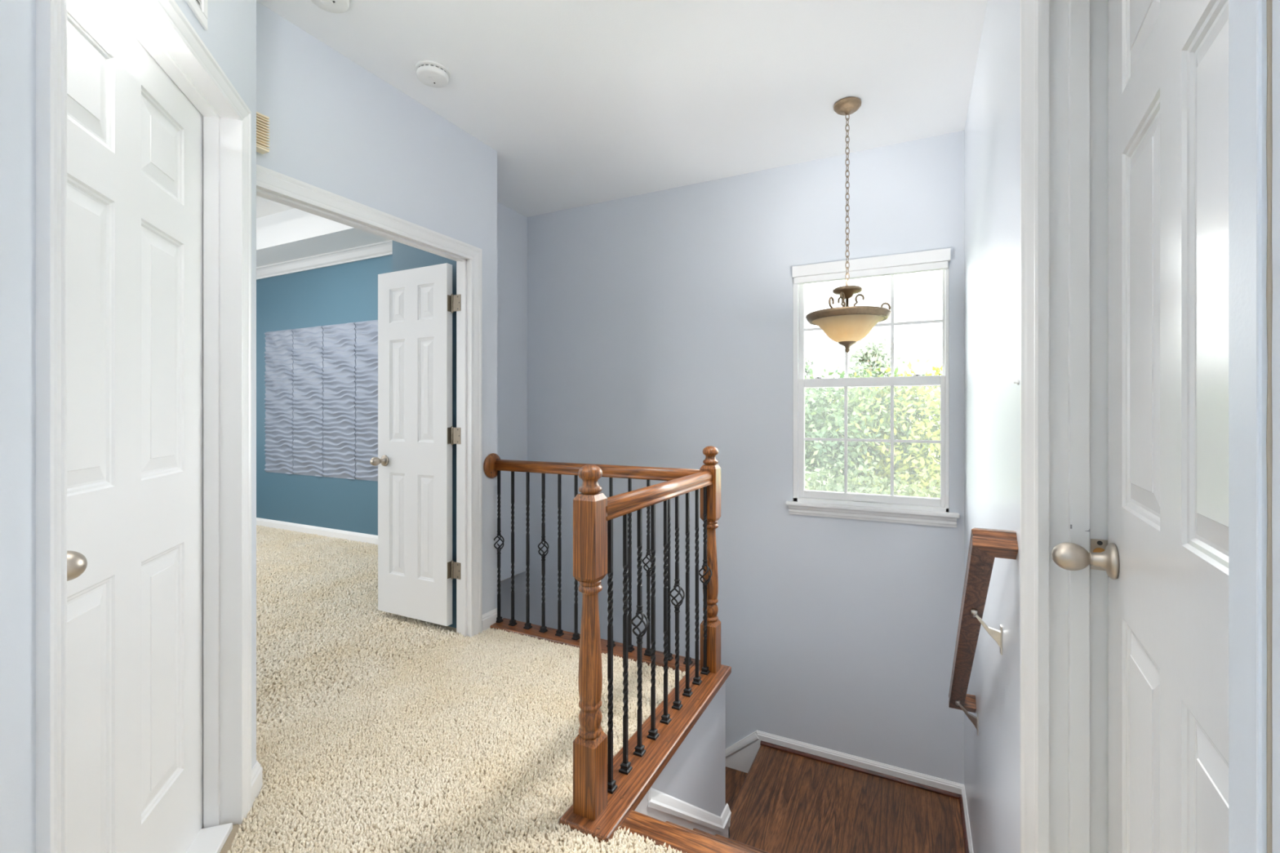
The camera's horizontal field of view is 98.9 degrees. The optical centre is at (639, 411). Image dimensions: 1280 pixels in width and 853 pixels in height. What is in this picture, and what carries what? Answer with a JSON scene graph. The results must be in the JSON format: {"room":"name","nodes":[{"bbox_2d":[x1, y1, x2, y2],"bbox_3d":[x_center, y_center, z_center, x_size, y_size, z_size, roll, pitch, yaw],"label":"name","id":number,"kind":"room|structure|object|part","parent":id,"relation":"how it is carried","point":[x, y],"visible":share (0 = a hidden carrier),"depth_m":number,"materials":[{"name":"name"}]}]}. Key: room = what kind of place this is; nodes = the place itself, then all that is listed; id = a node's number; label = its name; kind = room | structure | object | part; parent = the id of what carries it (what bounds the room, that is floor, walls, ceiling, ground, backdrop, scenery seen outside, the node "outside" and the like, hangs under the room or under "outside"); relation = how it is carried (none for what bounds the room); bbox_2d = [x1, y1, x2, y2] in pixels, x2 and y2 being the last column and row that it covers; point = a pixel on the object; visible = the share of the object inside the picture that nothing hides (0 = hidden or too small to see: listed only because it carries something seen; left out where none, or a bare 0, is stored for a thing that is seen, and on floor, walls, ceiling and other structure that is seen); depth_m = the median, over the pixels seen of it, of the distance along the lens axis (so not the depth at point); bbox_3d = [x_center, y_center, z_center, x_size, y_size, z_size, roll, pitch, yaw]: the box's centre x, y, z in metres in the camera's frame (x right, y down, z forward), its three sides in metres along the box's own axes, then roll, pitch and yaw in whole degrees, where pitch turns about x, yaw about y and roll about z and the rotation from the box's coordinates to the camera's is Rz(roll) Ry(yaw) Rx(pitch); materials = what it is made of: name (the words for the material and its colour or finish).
{"room":"stair landing","nodes":[
{"label":"stair landing","id":0,"kind":"room"},
{"bbox_2d":[0,0,256,852],"bbox_3d":[-1.025,-0.138,0.946,0.202,2.675,2.046,0,0,-21],"label":"wall","id":1,"kind":"structure","parent":0,"point":[230,35],"depth_m":0.80,"materials":[{"name":"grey paint"}]},
{"bbox_2d":[66,0,203,852],"bbox_3d":[-1.103,0.166,1.219,0.127,2.036,0.752,0,0,-18],"label":"door","id":2,"kind":"structure","parent":1,"relation":"in","point":[135,140],"depth_m":1.22,"materials":[{"name":"white wood"}]},
{"bbox_3d":[-0.967,0.259,0.919,0.058,0.050,0.050,0,0,-18],"label":"knob","id":3,"kind":"part","parent":2,"relation":"part of","materials":[{"name":"silver metal"}]},
{"bbox_2d":[35,0,251,852],"bbox_3d":[-1.102,0.150,1.217,0.147,2.101,0.858,0,0,-18],"label":"door frame","id":4,"kind":"structure","parent":1,"relation":"attached to","point":[162,28],"depth_m":1.39,"materials":[{"name":"white wood"}]},
{"bbox_2d":[185,0,207,30],"bbox_3d":[-0.995,-1.100,1.086,0.008,0.280,0.620,0,0,-18],"label":"air vent","id":5,"kind":"object","parent":1,"relation":"in","point":[199,7],"visible":1,"depth_m":1.35,"materials":[{"name":"white"}]},
{"bbox_2d":[251,760,262,807],"bbox_3d":[-0.965,1.154,0.958,0.176,0.092,2.022,0,0,-23],"label":"baseboard","id":6,"kind":"structure","parent":1,"relation":"attached to","point":[257,771],"depth_m":1.70,"materials":[{"name":"white wood"}]},
{"bbox_2d":[256,0,497,614],"bbox_3d":[-1.169,-0.138,2.491,0.100,2.675,1.410,0,0,27],"label":"wall","id":7,"kind":"structure","parent":0,"point":[336,126],"depth_m":2.44,"materials":[{"name":"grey paint"}]},
{"bbox_2d":[256,111,269,154],"bbox_3d":[-1.383,-0.995,1.905,0.042,0.124,0.156,0,0,27],"label":"door chime","id":8,"kind":"object","parent":7,"relation":"attached to","point":[261,119],"visible":0.3,"depth_m":1.95,"materials":[{"name":"beige plastic"}]},
{"bbox_2d":[256,164,481,637],"bbox_3d":[-1.182,0.159,2.447,0.119,2.081,1.222,0,0,27],"label":"door frame","id":9,"kind":"structure","parent":7,"relation":"attached to","point":[272,185],"depth_m":2.92,"materials":[{"name":"white wood"}]},
{"bbox_2d":[369,262,461,626],"bbox_3d":[-1.264,0.177,3.037,0.620,1.960,0.132,0,0,27],"label":"door","id":10,"kind":"structure","parent":7,"relation":"in","point":[417,569],"depth_m":3.06,"materials":[{"name":"white wood"}]},
{"bbox_3d":[-1.504,0.282,3.116,0.050,0.050,0.058,0,0,27],"label":"knob","id":11,"kind":"part","parent":10,"relation":"part of","materials":[{"name":"silver metal"}]},
{"bbox_2d":[481,608,501,631],"bbox_3d":[-0.837,1.154,3.047,0.035,0.092,0.149,0,0,27],"label":"baseboard","id":12,"kind":"structure","parent":7,"relation":"attached to","point":[489,618],"depth_m":3.02,"materials":[{"name":"white"}]},
{"bbox_2d":[219,546,681,852],"bbox_3d":[-2.414,1.310,1.879,9.000,0.220,5.800,0,0,27],"label":"floor","id":13,"kind":"structure","parent":0,"point":[227,846],"depth_m":1.74,"materials":[{"name":"beige carpet"}]},
{"bbox_2d":[226,524,685,852],"bbox_3d":[-2.282,1.191,2.898,7.152,0.019,3.574,0,0,27],"label":"carpet","id":14,"kind":"object","parent":13,"relation":"on","point":[324,555],"visible":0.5,"depth_m":2.11,"materials":[{"name":"beige carpet"}]},
{"bbox_2d":[392,202,527,627],"bbox_3d":[-0.975,-0.175,3.631,0.575,2.750,1.098,0,0,27],"label":"wall","id":15,"kind":"structure","parent":0,"point":[512,225],"depth_m":3.96,"materials":[{"name":"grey paint"}]},
{"bbox_2d":[256,130,964,784],"bbox_3d":[-1.672,1.250,4.642,7.855,6.300,0.155,0,0,27],"label":"wall","id":16,"kind":"structure","parent":0,"point":[660,323],"depth_m":3.41,"materials":[{"name":"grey paint"}]},
{"bbox_2d":[263,425,293,474],"bbox_3d":[-3.691,0.383,5.592,0.465,0.485,0.023,0,0,27],"label":"panel","id":17,"kind":"object","parent":16,"relation":"attached to","point":[278,445],"visible":1,"depth_m":5.59,"materials":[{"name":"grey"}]},
{"bbox_2d":[263,377,293,426],"bbox_3d":[-3.691,-0.102,5.592,0.465,0.485,0.023,0,0,27],"label":"panel","id":18,"kind":"object","parent":16,"relation":"attached to","point":[279,391],"visible":1,"depth_m":5.59,"materials":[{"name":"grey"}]},
{"bbox_2d":[263,328,293,378],"bbox_3d":[-3.691,-0.588,5.592,0.465,0.485,0.023,0,0,27],"label":"panel","id":19,"kind":"object","parent":16,"relation":"attached to","point":[278,356],"visible":1,"depth_m":5.59,"materials":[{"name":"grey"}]},
{"bbox_2d":[291,325,323,377],"bbox_3d":[-3.268,-0.588,5.380,0.465,0.485,0.023,0,0,27],"label":"panel","id":20,"kind":"object","parent":16,"relation":"attached to","point":[308,359],"visible":1,"depth_m":5.38,"materials":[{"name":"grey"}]},
{"bbox_2d":[292,426,323,476],"bbox_3d":[-3.268,0.383,5.380,0.465,0.485,0.023,0,0,27],"label":"panel","id":21,"kind":"object","parent":16,"relation":"attached to","point":[308,441],"visible":1,"depth_m":5.38,"materials":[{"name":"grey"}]},
{"bbox_2d":[292,376,323,426],"bbox_3d":[-3.268,-0.102,5.380,0.465,0.485,0.023,0,0,27],"label":"panel","id":22,"kind":"object","parent":16,"relation":"attached to","point":[308,394],"visible":1,"depth_m":5.38,"materials":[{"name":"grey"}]},
{"bbox_2d":[256,517,377,544],"bbox_3d":[-3.098,1.157,5.300,4.715,0.085,0.015,0,0,27],"label":"baseboard","id":23,"kind":"structure","parent":16,"relation":"attached to","point":[362,537],"depth_m":5.29,"materials":[{"name":"white wood"}]},
{"bbox_2d":[256,240,392,279],"bbox_3d":[-3.113,-1.442,5.271,4.715,0.095,0.080,0,0,27],"label":"crown molding","id":24,"kind":"structure","parent":16,"relation":"attached to","point":[383,248],"depth_m":5.19,"materials":[{"name":"white wood"}]},
{"bbox_2d":[321,374,355,426],"bbox_3d":[-2.844,-0.102,5.168,0.465,0.485,0.023,0,0,27],"label":"panel","id":25,"kind":"object","parent":16,"relation":"attached to","point":[339,393],"visible":1,"depth_m":5.16,"materials":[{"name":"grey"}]},
{"bbox_2d":[321,322,355,376],"bbox_3d":[-2.844,-0.588,5.168,0.465,0.485,0.023,0,0,27],"label":"panel","id":26,"kind":"object","parent":16,"relation":"attached to","point":[339,357],"visible":1,"depth_m":5.16,"materials":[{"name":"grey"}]},
{"bbox_2d":[322,426,355,479],"bbox_3d":[-2.844,0.383,5.168,0.465,0.485,0.023,0,0,27],"label":"panel","id":27,"kind":"object","parent":16,"relation":"attached to","point":[339,447],"visible":1,"depth_m":5.16,"materials":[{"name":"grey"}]},
{"bbox_2d":[354,320,377,374],"bbox_3d":[-2.421,-0.588,4.956,0.465,0.485,0.023,0,0,27],"label":"panel","id":28,"kind":"object","parent":16,"relation":"attached to","point":[366,331],"visible":0.66,"depth_m":4.99,"materials":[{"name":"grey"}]},
{"bbox_2d":[354,373,377,427],"bbox_3d":[-2.421,-0.102,4.956,0.465,0.485,0.023,0,0,27],"label":"panel","id":29,"kind":"object","parent":16,"relation":"attached to","point":[366,384],"visible":0.64,"depth_m":4.99,"materials":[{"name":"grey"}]},
{"bbox_2d":[354,426,377,481],"bbox_3d":[-2.421,0.383,4.956,0.465,0.485,0.023,0,0,27],"label":"panel","id":30,"kind":"object","parent":16,"relation":"attached to","point":[366,437],"visible":0.59,"depth_m":5.00,"materials":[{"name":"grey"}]},
{"bbox_2d":[729,745,768,836],"bbox_3d":[0.571,2.034,2.940,0.060,0.029,0.879,0,0,27],"label":"trim","id":31,"kind":"structure","parent":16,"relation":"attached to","point":[743,794],"depth_m":2.95,"materials":[{"name":"brown wood"}]},
{"bbox_2d":[725,730,973,852],"bbox_3d":[0.492,2.586,2.865,2.154,1.268,1.085,0,0,27],"label":"baseboard","id":32,"kind":"structure","parent":16,"relation":"attached to","point":[740,756],"depth_m":3.11,"materials":[{"name":"white wood"}]},
{"bbox_2d":[785,262,959,527],"bbox_3d":[1.302,-0.128,3.127,0.897,1.471,0.172,0,0,27],"label":"window","id":33,"kind":"structure","parent":16,"relation":"in","point":[927,511],"depth_m":3.09,"materials":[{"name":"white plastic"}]},
{"bbox_3d":[1.262,0.501,3.102,0.110,0.010,0.016,0,0,27],"label":"lift rail","id":34,"kind":"part","parent":33,"relation":"part of","materials":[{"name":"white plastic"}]},
{"bbox_2d":[791,248,951,284],"bbox_3d":[1.274,-0.809,3.073,0.817,0.102,0.042,0,0,27],"label":"window shade","id":35,"kind":"object","parent":33,"relation":"attached to","point":[933,260],"visible":1,"depth_m":3.04,"materials":[{"name":"white plastic"}]},
{"bbox_3d":[1.274,-0.776,3.077,0.796,0.037,0.034,0,0,27],"label":"rail","id":36,"kind":"part","parent":35,"relation":"part of","materials":[{"name":"white plastic"}]},
{"bbox_3d":[1.295,0.157,3.114,0.774,0.706,0.034,0,0,27],"label":"sash","id":37,"kind":"part","parent":33,"relation":"part of","materials":[{"name":"white plastic"}]},
{"bbox_3d":[1.312,-0.482,3.146,0.770,0.675,0.030,0,0,27],"label":"sash","id":38,"kind":"part","parent":33,"relation":"part of","materials":[{"name":"white plastic"}]},
{"bbox_2d":[804,386,940,495],"bbox_3d":[1.300,0.161,3.111,0.711,0.612,0.009,0,0,27],"label":"grille","id":39,"kind":"object","parent":33,"relation":"attached to","point":[806,491],"depth_m":3.16,"materials":[{"name":"white plastic"}]},
{"bbox_3d":[1.275,0.543,3.073,0.897,0.023,0.052,0,0,27],"label":"sill","id":40,"kind":"part","parent":33,"relation":"part of","materials":[{"name":"white wood"}]},
{"bbox_2d":[804,275,942,377],"bbox_3d":[1.318,-0.487,3.143,0.730,0.595,0.009,0,0,27],"label":"grille","id":41,"kind":"object","parent":33,"relation":"attached to","point":[891,323],"depth_m":3.09,"materials":[{"name":"white plastic"}]},
{"bbox_2d":[256,0,987,266],"bbox_3d":[-2.421,-1.677,1.866,9.000,0.405,5.770,0,0,27],"label":"ceiling","id":42,"kind":"structure","parent":0,"point":[580,103],"depth_m":2.44,"materials":[{"name":"white paint"}]},
{"bbox_2d":[311,0,351,13],"bbox_3d":[-1.088,-1.452,1.915,0.144,0.045,0.144,0,0,4],"label":"smoke detector","id":43,"kind":"object","parent":42,"relation":"attached to","point":[331,6],"visible":1,"depth_m":1.93,"materials":[{"name":"white plastic"}]},
{"bbox_2d":[414,59,450,87],"bbox_3d":[-0.895,-1.452,2.367,0.144,0.045,0.144,0,0,2],"label":"smoke detector","id":44,"kind":"object","parent":42,"relation":"attached to","point":[432,73],"visible":1,"depth_m":2.34,"materials":[{"name":"white plastic"}]},
{"bbox_3d":[-0.895,-1.470,2.367,0.144,0.010,0.144,0,0,2],"label":"mounting plate","id":45,"kind":"part","parent":44,"relation":"part of","materials":[{"name":"white plastic"}]},
{"bbox_2d":[805,96,891,352],"bbox_3d":[0.992,-0.878,2.621,0.384,1.193,0.389,0,0,27],"label":"pendant lamp","id":46,"kind":"object","parent":42,"relation":"hanging from","point":[846,326],"visible":1,"depth_m":2.56,"materials":[{"name":"beige glass"}]},
{"bbox_3d":[0.913,-0.511,2.537,0.056,0.107,0.172,0,0,27],"label":"scroll arm","id":47,"kind":"part","parent":46,"relation":"part of","materials":[{"name":"brown metal"}]},
{"bbox_3d":[0.970,-0.511,2.738,0.010,0.108,0.178,0,0,-11],"label":"scroll arm","id":48,"kind":"part","parent":46,"relation":"part of","materials":[{"name":"brown metal"}]},
{"bbox_3d":[0.993,-0.577,2.623,0.134,0.071,0.134,0,0,27],"label":"plate","id":49,"kind":"part","parent":46,"relation":"part of","materials":[{"name":"brown metal"}]},
{"bbox_3d":[0.993,-0.482,2.623,0.013,0.125,0.013,0,0,27],"label":"stem","id":50,"kind":"part","parent":46,"relation":"part of","materials":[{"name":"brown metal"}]},
{"bbox_3d":[0.993,-1.017,2.623,0.016,0.834,0.016,0,0,37],"label":"chain","id":51,"kind":"part","parent":46,"relation":"part of","materials":[{"name":"brown metal"}]},
{"bbox_3d":[0.993,-0.391,2.623,0.350,0.118,0.350,0,0,27],"label":"lamp shade","id":52,"kind":"part","parent":46,"relation":"part of","materials":[{"name":"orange glass"}]},
{"bbox_3d":[1.110,-0.511,2.622,0.178,0.107,0.010,0,0,1],"label":"scroll arm","id":53,"kind":"part","parent":46,"relation":"part of","materials":[{"name":"brown metal"}]},
{"bbox_2d":[650,680,725,816],"bbox_3d":[-0.719,2.800,2.473,1.940,3.199,1.100,0,0,27],"label":"wall","id":54,"kind":"structure","parent":0,"point":[695,775],"depth_m":2.27,"materials":[{"name":"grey paint"}]},
{"bbox_2d":[489,617,695,673],"bbox_3d":[-0.281,1.196,2.824,1.186,0.032,0.130,0,0,27],"label":"trim","id":55,"kind":"structure","parent":54,"relation":"on","point":[549,635],"depth_m":2.82,"materials":[{"name":"brown wood"}]},
{"bbox_2d":[560,659,731,844],"bbox_3d":[0.095,1.196,2.066,0.165,0.033,1.150,0,0,27],"label":"trim","id":56,"kind":"structure","parent":54,"relation":"attached to","point":[632,788],"depth_m":1.89,"materials":[{"name":"brown wood"}]},
{"bbox_2d":[483,445,720,821],"bbox_3d":[-0.457,0.668,2.349,1.321,1.023,1.085,0,0,27],"label":"stair railing","id":57,"kind":"object","parent":56,"relation":"on","point":[593,513],"visible":1,"depth_m":1.98,"materials":[{"name":"brown wood"}]},
{"bbox_2d":[493,530,504,554],"bbox_3d":[-0.793,0.734,3.081,0.057,0.132,0.057,0,0,-19],"label":"basket","id":58,"kind":"object","parent":57,"relation":"on","point":[498,531],"depth_m":3.07,"materials":[{"name":"black metal"}]},
{"bbox_2d":[537,536,548,561],"bbox_3d":[-0.519,0.734,2.944,0.057,0.132,0.057,0,0,-19],"label":"basket","id":59,"kind":"object","parent":57,"relation":"on","point":[543,538],"depth_m":2.94,"materials":[{"name":"black metal"}]},
{"bbox_3d":[-0.148,0.712,1.631,0.077,0.937,0.077,0,0,27],"label":"newel post","id":60,"kind":"part","parent":57,"relation":"part of","materials":[{"name":"brown wood"}]},
{"bbox_3d":[-0.251,0.296,2.809,1.227,0.059,0.058,0,0,27],"label":"handrail","id":61,"kind":"part","parent":57,"relation":"part of","materials":[{"name":"brown wood"}]},
{"bbox_2d":[631,604,648,644],"bbox_3d":[-0.001,0.734,1.893,0.057,0.132,0.057,0,0,-19],"label":"basket","id":62,"kind":"object","parent":57,"relation":"on","point":[639,607],"depth_m":1.89,"materials":[{"name":"black metal"}]},
{"bbox_2d":[642,549,651,577],"bbox_3d":[0.041,0.734,2.663,0.057,0.132,0.057,0,0,-19],"label":"basket","id":63,"kind":"object","parent":57,"relation":"on","point":[648,551],"depth_m":2.66,"materials":[{"name":"black metal"}]},
{"bbox_3d":[0.092,0.296,2.074,0.058,0.059,0.948,0,0,27],"label":"handrail","id":64,"kind":"part","parent":57,"relation":"part of","materials":[{"name":"brown wood"}]},
{"bbox_2d":[669,579,684,613],"bbox_3d":[0.148,0.734,2.187,0.057,0.132,0.057,0,0,-19],"label":"basket","id":65,"kind":"object","parent":57,"relation":"on","point":[677,584],"depth_m":2.18,"materials":[{"name":"black metal"}]},
{"bbox_2d":[698,559,711,589],"bbox_3d":[0.294,0.734,2.475,0.057,0.132,0.057,0,0,-19],"label":"basket","id":66,"kind":"object","parent":57,"relation":"on","point":[707,563],"depth_m":2.49,"materials":[{"name":"black metal"}]},
{"bbox_3d":[0.325,0.712,2.521,0.077,0.937,0.077,0,0,27],"label":"newel post","id":67,"kind":"part","parent":57,"relation":"part of","materials":[{"name":"brown wood"}]},
{"bbox_2d":[635,787,731,838],"bbox_3d":[0.105,1.761,2.086,0.161,1.118,1.104,0,0,27],"label":"trim","id":68,"kind":"structure","parent":54,"relation":"attached to","point":[655,804],"depth_m":2.03,"materials":[{"name":"white wood"}]},
{"bbox_2d":[619,810,748,852],"bbox_3d":[0.387,1.210,1.393,1.025,0.032,0.093,0,0,27],"label":"trim","id":69,"kind":"structure","parent":54,"relation":"attached to","point":[678,838],"depth_m":1.54,"materials":[{"name":"brown wood"}]},
{"bbox_2d":[729,747,964,852],"bbox_3d":[0.979,2.035,2.599,1.045,0.030,1.125,0,0,27],"label":"floor","id":70,"kind":"structure","parent":0,"point":[794,803],"depth_m":2.75,"materials":[{"name":"brown wood"}]},
{"bbox_2d":[665,821,768,852],"bbox_3d":[0.575,1.623,1.758,0.987,0.795,0.860,0,0,27],"label":"flight","id":71,"kind":"object","parent":70,"relation":"on","point":[726,841],"visible":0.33,"depth_m":2.04,"materials":[{"name":"brown wood"}]},
{"bbox_2d":[725,766,747,810],"bbox_3d":[-0.155,2.663,3.303,1.637,1.230,0.879,0,0,27],"label":"flight","id":72,"kind":"object","parent":70,"relation":"attached to","point":[735,779],"visible":0.01,"depth_m":3.28,"materials":[{"name":"brown wood"}]},
{"bbox_2d":[964,0,1279,852],"bbox_3d":[0.865,1.462,1.102,0.130,5.875,3.945,0,0,27],"label":"wall","id":73,"kind":"structure","parent":0,"point":[992,131],"depth_m":1.70,"materials":[{"name":"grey paint"}]},
{"bbox_2d":[948,527,1017,735],"bbox_3d":[1.159,0.815,1.902,0.100,1.014,1.118,0,0,27],"label":"wall handrail","id":74,"kind":"object","parent":73,"relation":"attached to","point":[985,544],"visible":1,"depth_m":1.64,"materials":[{"name":"brown wood"}]},
{"bbox_3d":[1.139,0.800,1.912,0.054,0.982,1.116,0,0,27],"label":"rail","id":75,"kind":"part","parent":74,"relation":"part of","materials":[{"name":"brown wood"}]},
{"bbox_3d":[1.386,1.280,2.248,0.005,0.084,0.024,0,0,27],"label":"bracket plate","id":76,"kind":"part","parent":74,"relation":"part of","materials":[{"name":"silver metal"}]},
{"bbox_3d":[1.081,0.682,1.639,0.005,0.084,0.024,0,0,27],"label":"bracket plate","id":77,"kind":"part","parent":74,"relation":"part of","materials":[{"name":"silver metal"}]},
{"bbox_2d":[1051,0,1228,852],"bbox_3d":[0.657,0.170,0.718,0.126,2.028,0.765,0,0,31],"label":"door","id":78,"kind":"structure","parent":73,"relation":"in","point":[1165,558],"depth_m":0.72,"materials":[{"name":"white wood"}]},
{"bbox_3d":[0.792,0.266,1.007,0.058,0.050,0.050,0,0,31],"label":"knob","id":79,"kind":"part","parent":78,"relation":"part of","materials":[{"name":"silver metal"}]},
{"bbox_2d":[1020,0,1272,852],"bbox_3d":[0.617,0.130,0.620,0.145,2.141,1.149,0,0,27],"label":"door frame","id":80,"kind":"structure","parent":73,"relation":"attached to","point":[1064,43],"depth_m":1.04,"materials":[{"name":"white wood"}]},
{"bbox_3d":[0.872,0.271,1.039,0.027,0.058,0.002,0,0,27],"label":"strike plate","id":81,"kind":"part","parent":80,"relation":"part of","materials":[{"name":"silver metal"}]},
{"bbox_3d":[0.492,0.175,0.361,0.138,2.050,0.040,0,0,27],"label":"casing","id":82,"kind":"part","parent":80,"relation":"part of","materials":[{"name":"white paint"}]},
{"label":"outside","id":83,"kind":"structure","parent":0,"visible":0},
{"bbox_3d":[21.108,4.500,42.175,80.000,0.200,85.675,0,0,27],"label":"ground","id":84,"kind":"structure","parent":83,"visible":0},
{"bbox_2d":[804,339,843,467],"bbox_3d":[4.062,1.269,14.184,2.935,6.287,3.014,0,0,-19],"label":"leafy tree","id":85,"kind":"object","parent":84,"relation":"on","point":[810,353],"visible":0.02,"depth_m":13.98,"materials":[{"name":"green plant"}]},
{"bbox_2d":[804,364,903,493],"bbox_3d":[2.878,1.696,11.963,5.472,5.654,5.265,0,0,42],"label":"leafy tree","id":86,"kind":"object","parent":84,"relation":"on","point":[823,431],"visible":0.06,"depth_m":10.70,"materials":[{"name":"green plant"}]},
{"bbox_2d":[804,447,909,496],"bbox_3d":[2.714,2.639,8.934,4.532,4.139,4.566,0,0,-32],"label":"shrub","id":87,"kind":"object","parent":84,"relation":"on","point":[837,486],"visible":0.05,"depth_m":8.51,"materials":[{"name":"green plant"}]},
{"bbox_2d":[804,360,940,497],"bbox_3d":[4.791,1.796,11.744,4.828,5.673,4.626,0,0,39],"label":"leafy tree","id":88,"kind":"object","parent":84,"relation":"on","point":[853,402],"visible":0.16,"depth_m":10.79,"materials":[{"name":"green plant"}]},
{"bbox_2d":[805,358,942,497],"bbox_3d":[6.170,1.616,11.018,5.283,5.851,5.327,0,0,-21],"label":"leafy tree","id":89,"kind":"object","parent":84,"relation":"on","point":[924,483],"visible":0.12,"depth_m":10.21,"materials":[{"name":"green plant"}]},
{"bbox_2d":[813,457,940,498],"bbox_3d":[4.406,2.736,8.408,4.480,3.960,4.310,0,0,-4],"label":"shrub","id":90,"kind":"object","parent":84,"relation":"on","point":[896,484],"visible":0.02,"depth_m":8.56,"materials":[{"name":"green plant"}]},
{"bbox_2d":[825,328,934,487],"bbox_3d":[5.669,1.163,13.776,3.922,6.496,3.655,0,0,-17],"label":"leafy tree","id":91,"kind":"object","parent":84,"relation":"on","point":[868,354],"visible":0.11,"depth_m":13.66,"materials":[{"name":"green plant"}]}
]}

